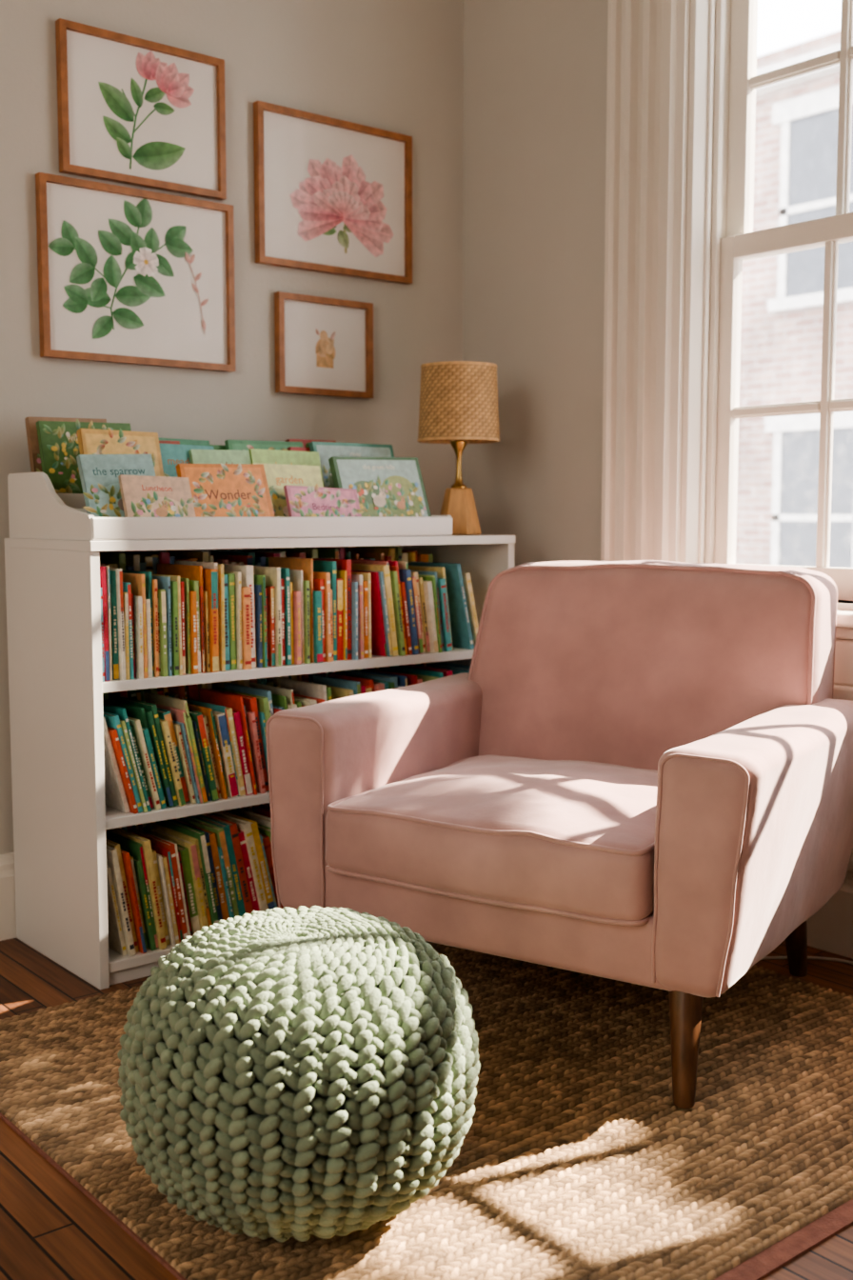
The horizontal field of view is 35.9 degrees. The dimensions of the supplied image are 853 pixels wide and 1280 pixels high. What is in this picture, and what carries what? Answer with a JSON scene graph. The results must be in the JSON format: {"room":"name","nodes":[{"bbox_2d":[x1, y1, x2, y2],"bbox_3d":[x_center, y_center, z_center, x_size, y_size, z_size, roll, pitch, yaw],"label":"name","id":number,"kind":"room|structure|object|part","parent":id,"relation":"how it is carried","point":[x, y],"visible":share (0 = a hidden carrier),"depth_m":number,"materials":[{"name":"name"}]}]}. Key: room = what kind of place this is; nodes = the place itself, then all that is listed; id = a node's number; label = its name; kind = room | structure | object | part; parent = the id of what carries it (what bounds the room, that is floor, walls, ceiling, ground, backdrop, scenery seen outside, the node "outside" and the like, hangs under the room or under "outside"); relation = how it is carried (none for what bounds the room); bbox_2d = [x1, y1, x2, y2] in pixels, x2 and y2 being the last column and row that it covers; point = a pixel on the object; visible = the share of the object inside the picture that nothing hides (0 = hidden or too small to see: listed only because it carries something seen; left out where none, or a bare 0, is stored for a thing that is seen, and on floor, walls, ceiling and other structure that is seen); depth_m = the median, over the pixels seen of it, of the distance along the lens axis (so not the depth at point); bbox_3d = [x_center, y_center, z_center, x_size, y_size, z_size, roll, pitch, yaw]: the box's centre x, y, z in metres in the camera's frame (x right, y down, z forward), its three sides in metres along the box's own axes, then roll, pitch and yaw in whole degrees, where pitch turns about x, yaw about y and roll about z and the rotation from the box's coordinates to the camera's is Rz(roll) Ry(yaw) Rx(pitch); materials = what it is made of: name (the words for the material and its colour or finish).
{"room":"reading nook","nodes":[
{"label":"reading nook","id":0,"kind":"room"},
{"bbox_2d":[0,0,463,855],"bbox_3d":[-1.653,-0.674,2.590,4.800,2.850,0.200,-4,7,-39],"label":"wall","id":1,"kind":"structure","parent":0,"point":[395,66],"depth_m":3.42,"materials":[{"name":"paint"}]},
{"bbox_2d":[0,852,16,940],"bbox_3d":[-1.591,0.654,2.624,4.378,0.200,0.022,-4,7,-39],"label":"baseboard","id":2,"kind":"structure","parent":1,"relation":"attached to","point":[8,913],"depth_m":3.11,"materials":[{"name":"paint"}]},
{"bbox_2d":[35,172,236,372],"bbox_3d":[-0.698,-0.883,3.214,0.516,0.416,0.024,-4,7,-39],"label":"framed print","id":3,"kind":"object","parent":1,"relation":"attached to","point":[127,275],"visible":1,"depth_m":3.20,"materials":[{"name":"white paper"}]},
{"bbox_2d":[48,198,208,338],"bbox_3d":[-0.716,-0.901,3.197,0.424,0.350,0.002,-4,7,-39],"label":"art","id":4,"kind":"object","parent":3,"relation":"attached to","point":[119,268],"depth_m":3.19},
{"bbox_2d":[55,18,226,200],"bbox_3d":[-0.682,-1.274,3.189,0.437,0.340,0.024,-4,7,-39],"label":"framed print","id":5,"kind":"object","parent":1,"relation":"attached to","point":[132,110],"visible":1,"depth_m":3.18,"materials":[{"name":"white paper"}]},
{"bbox_2d":[98,50,194,170],"bbox_3d":[-0.676,-1.283,3.195,0.258,0.289,0.001,-4,7,-39],"label":"art","id":6,"kind":"object","parent":5,"relation":"attached to","point":[146,98],"depth_m":3.19},
{"bbox_2d":[274,291,373,399],"bbox_3d":[-0.275,-0.795,3.573,0.310,0.260,0.024,-4,7,-39],"label":"framed print","id":7,"kind":"object","parent":1,"relation":"attached to","point":[324,346],"visible":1,"depth_m":3.57,"materials":[{"name":"white paper"}]},
{"bbox_2d":[315,328,335,368],"bbox_3d":[-0.274,-0.791,3.576,0.066,0.102,0.001,-4,7,-39],"label":"art","id":8,"kind":"object","parent":7,"relation":"attached to","point":[325,338],"depth_m":3.57},
{"bbox_2d":[253,100,412,284],"bbox_3d":[-0.243,-1.197,3.561,0.508,0.404,0.024,-4,7,-39],"label":"framed print","id":9,"kind":"object","parent":1,"relation":"attached to","point":[332,195],"visible":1,"depth_m":3.55,"materials":[{"name":"white paper"}]},
{"bbox_2d":[290,154,393,257],"bbox_3d":[-0.226,-1.187,3.576,0.349,0.265,0.003,-4,7,-39],"label":"art","id":10,"kind":"object","parent":9,"relation":"attached to","point":[342,205],"depth_m":3.57},
{"bbox_2d":[0,938,852,1279],"bbox_3d":[-0.220,0.959,1.003,4.800,0.100,4.700,-4,7,-39],"label":"floor","id":11,"kind":"structure","parent":0,"point":[50,1230],"depth_m":1.89,"materials":[{"name":"brown wood"}]},
{"bbox_2d":[4,534,516,989],"bbox_3d":[-0.370,0.216,3.282,1.193,0.946,0.450,-4,7,-39],"label":"bookcase","id":12,"kind":"object","parent":11,"relation":"on","point":[61,816],"visible":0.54,"depth_m":2.89,"materials":[{"name":"white laminate"}]},
{"bbox_2d":[7,471,452,540],"bbox_3d":[-0.445,-0.321,3.158,0.974,0.146,0.429,-4,7,-39],"label":"display rack","id":13,"kind":"object","parent":12,"relation":"on","point":[36,510],"visible":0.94,"depth_m":2.91,"materials":[{"name":"white laminate"}]},
{"bbox_3d":[-0.818,-0.292,2.856,0.012,0.146,0.421,-4,7,-39],"label":"panel","id":14,"kind":"part","parent":13,"relation":"part of","materials":[{"name":"white laminate"}]},
{"bbox_2d":[24,416,431,517],"bbox_3d":[-0.434,-0.387,3.166,0.964,0.276,0.387,-4,7,-39],"label":"books","id":15,"kind":"object","parent":13,"relation":"in","point":[120,471],"visible":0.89,"depth_m":3.03,"materials":[{"name":"multicoloured paper"}]},
{"bbox_2d":[99,545,479,956],"bbox_3d":[-0.374,0.206,3.279,1.132,0.862,0.427,-4,7,-39],"label":"books","id":16,"kind":"object","parent":12,"relation":"on","point":[170,612],"visible":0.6,"depth_m":2.98,"materials":[{"name":"multicoloured paper"}]},
{"bbox_2d":[418,360,499,535],"bbox_3d":[0.085,-0.497,3.456,0.216,0.440,0.216,-4,7,-39],"label":"table lamp","id":17,"kind":"object","parent":12,"relation":"on","point":[459,405],"visible":1,"depth_m":3.37,"materials":[{"name":"beige wicker"}]},
{"bbox_3d":[0.085,-0.618,3.444,0.216,0.197,0.216,-4,7,-39],"label":"lamp shade","id":18,"kind":"part","parent":17,"relation":"part of","materials":[{"name":"beige wicker"}]},
{"bbox_2d":[0,940,852,1279],"bbox_3d":[0.123,0.771,2.426,1.584,0.005,1.485,-4,7,-39],"label":"jute rug","id":19,"kind":"object","parent":11,"relation":"on","point":[577,1159],"visible":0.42,"depth_m":2.09,"materials":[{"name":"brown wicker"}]},
{"bbox_2d":[117,905,480,1242],"bbox_3d":[-0.180,0.609,1.900,0.515,0.400,0.515,-4,7,-37],"label":"knitted pouf","id":20,"kind":"object","parent":19,"relation":"on","point":[286,1072],"visible":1,"depth_m":1.71,"materials":[{"name":"green fabric"}]},
{"bbox_2d":[265,560,852,1108],"bbox_3d":[0.318,0.286,2.743,1.026,0.883,0.910,3,6,32],"label":"armchair","id":21,"kind":"object","parent":19,"relation":"on","point":[638,771],"visible":0.97,"depth_m":2.59,"materials":[{"name":"pink fabric"}]},
{"bbox_3d":[-0.060,0.320,2.951,0.166,0.422,0.775,3,6,32],"label":"arm","id":22,"kind":"part","parent":21,"relation":"part of","materials":[{"name":"pink fabric"}]},
{"bbox_2d":[325,755,658,920],"bbox_3d":[0.249,0.358,2.660,0.676,0.186,0.681,3,6,32],"label":"seat cushion","id":23,"kind":"object","parent":21,"relation":"on","point":[550,837],"depth_m":2.44,"materials":[{"name":"pink fabric"}]},
{"bbox_3d":[0.288,0.490,2.734,0.840,0.125,0.728,3,6,32],"label":"seat","id":24,"kind":"part","parent":21,"relation":"part of","materials":[{"name":"pink fabric"}]},
{"bbox_3d":[0.435,0.683,2.239,0.060,0.186,0.102,2,6,24],"label":"leg","id":25,"kind":"part","parent":21,"relation":"part of","materials":[{"name":"brown wood"}]},
{"bbox_3d":[0.656,0.362,2.499,0.186,0.424,0.774,3,6,32],"label":"arm","id":26,"kind":"part","parent":21,"relation":"part of","materials":[{"name":"pink fabric"}]},
{"bbox_3d":[0.782,0.628,2.816,0.060,0.186,0.078,3,6,32],"label":"leg","id":27,"kind":"part","parent":21,"relation":"part of","materials":[{"name":"brown wood"}]},
{"bbox_2d":[761,956,852,964],"bbox_3d":[0.770,0.719,2.948,0.535,0.007,0.188,4,7,33],"label":"lamp cord","id":28,"kind":"object","parent":11,"relation":"on","point":[766,957],"visible":0.41,"depth_m":2.96,"materials":[{"name":"plastic"}]},
{"bbox_2d":[462,0,852,610],"bbox_3d":[1.617,-0.641,2.244,0.200,2.850,4.500,-4,7,-39],"label":"wall","id":29,"kind":"structure","parent":0,"point":[535,71],"depth_m":3.64,"materials":[{"name":"paint"}]},
{"bbox_2d":[600,0,690,561],"bbox_3d":[0.546,-0.601,3.350,0.055,2.560,0.225,-4,7,-39],"label":"curtain","id":30,"kind":"object","parent":29,"relation":"attached to","point":[649,40],"depth_m":3.31,"materials":[{"name":"fabric"}]},
{"bbox_2d":[680,0,731,563],"bbox_3d":[1.200,-0.913,2.726,0.200,1.700,1.520,-4,7,-39],"label":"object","id":31,"kind":"object","parent":29,"relation":"attached to","point":[710,20],"visible":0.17,"depth_m":3.26,"materials":[{"name":"paint"}]},
{"bbox_2d":[714,0,852,600],"bbox_3d":[1.225,-0.905,2.747,0.076,1.680,1.484,-4,7,-39],"label":"window","id":32,"kind":"structure","parent":31,"relation":"attached to","point":[829,231],"depth_m":3.23,"materials":[{"name":"paint"}]},
{"bbox_3d":[1.240,-1.322,2.720,0.037,0.845,1.484,-4,7,-39],"label":"upper sash","id":33,"kind":"part","parent":32,"relation":"part of","materials":[{"name":"white wood"}]},
{"bbox_2d":[807,870,852,959],"bbox_3d":[1.475,0.678,2.368,0.022,0.200,4.278,-4,7,-39],"label":"baseboard","id":34,"kind":"structure","parent":29,"relation":"attached to","point":[830,929],"depth_m":3.00,"materials":[{"name":"paint"}]},
{"bbox_2d":[833,626,852,871],"bbox_3d":[1.100,0.262,2.754,0.060,0.555,1.978,-4,7,-39],"label":"wall panel","id":35,"kind":"object","parent":29,"relation":"in","point":[843,690],"depth_m":2.92,"materials":[{"name":"paint"}]},
{"bbox_2d":[837,600,852,627],"bbox_3d":[1.163,-0.042,2.778,0.295,0.045,2.000,-4,7,-39],"label":"window stool","id":36,"kind":"structure","parent":29,"relation":"attached to","point":[845,618],"depth_m":2.86,"materials":[{"name":"paint"}]},
{"label":"outside","id":37,"kind":"structure","parent":0,"visible":0},
{"bbox_3d":[11.789,3.794,14.037,29.700,0.180,60.000,-4,7,-39],"label":"street","id":38,"kind":"object","parent":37,"visible":0},
{"bbox_2d":[736,30,852,564],"bbox_3d":[8.387,-0.692,8.833,1.000,9.700,21.000,-4,7,-39],"label":"facade","id":39,"kind":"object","parent":38,"relation":"on","point":[781,351],"visible":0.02,"depth_m":13.63,"materials":[{"name":"brick"}]},
{"bbox_2d":[756,42,852,567],"bbox_3d":[7.925,-0.994,8.420,0.200,8.620,21.000,-4,7,-39],"label":"trim","id":40,"kind":"structure","parent":39,"relation":"attached to","point":[784,112],"depth_m":13.32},
{"bbox_2d":[779,104,852,567],"bbox_3d":[7.622,-0.827,8.934,0.025,7.950,16.970,-4,7,-39],"label":"building windows","id":41,"kind":"structure","parent":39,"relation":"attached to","point":[813,147],"depth_m":13.22,"materials":[{"name":"glass"}]}
]}

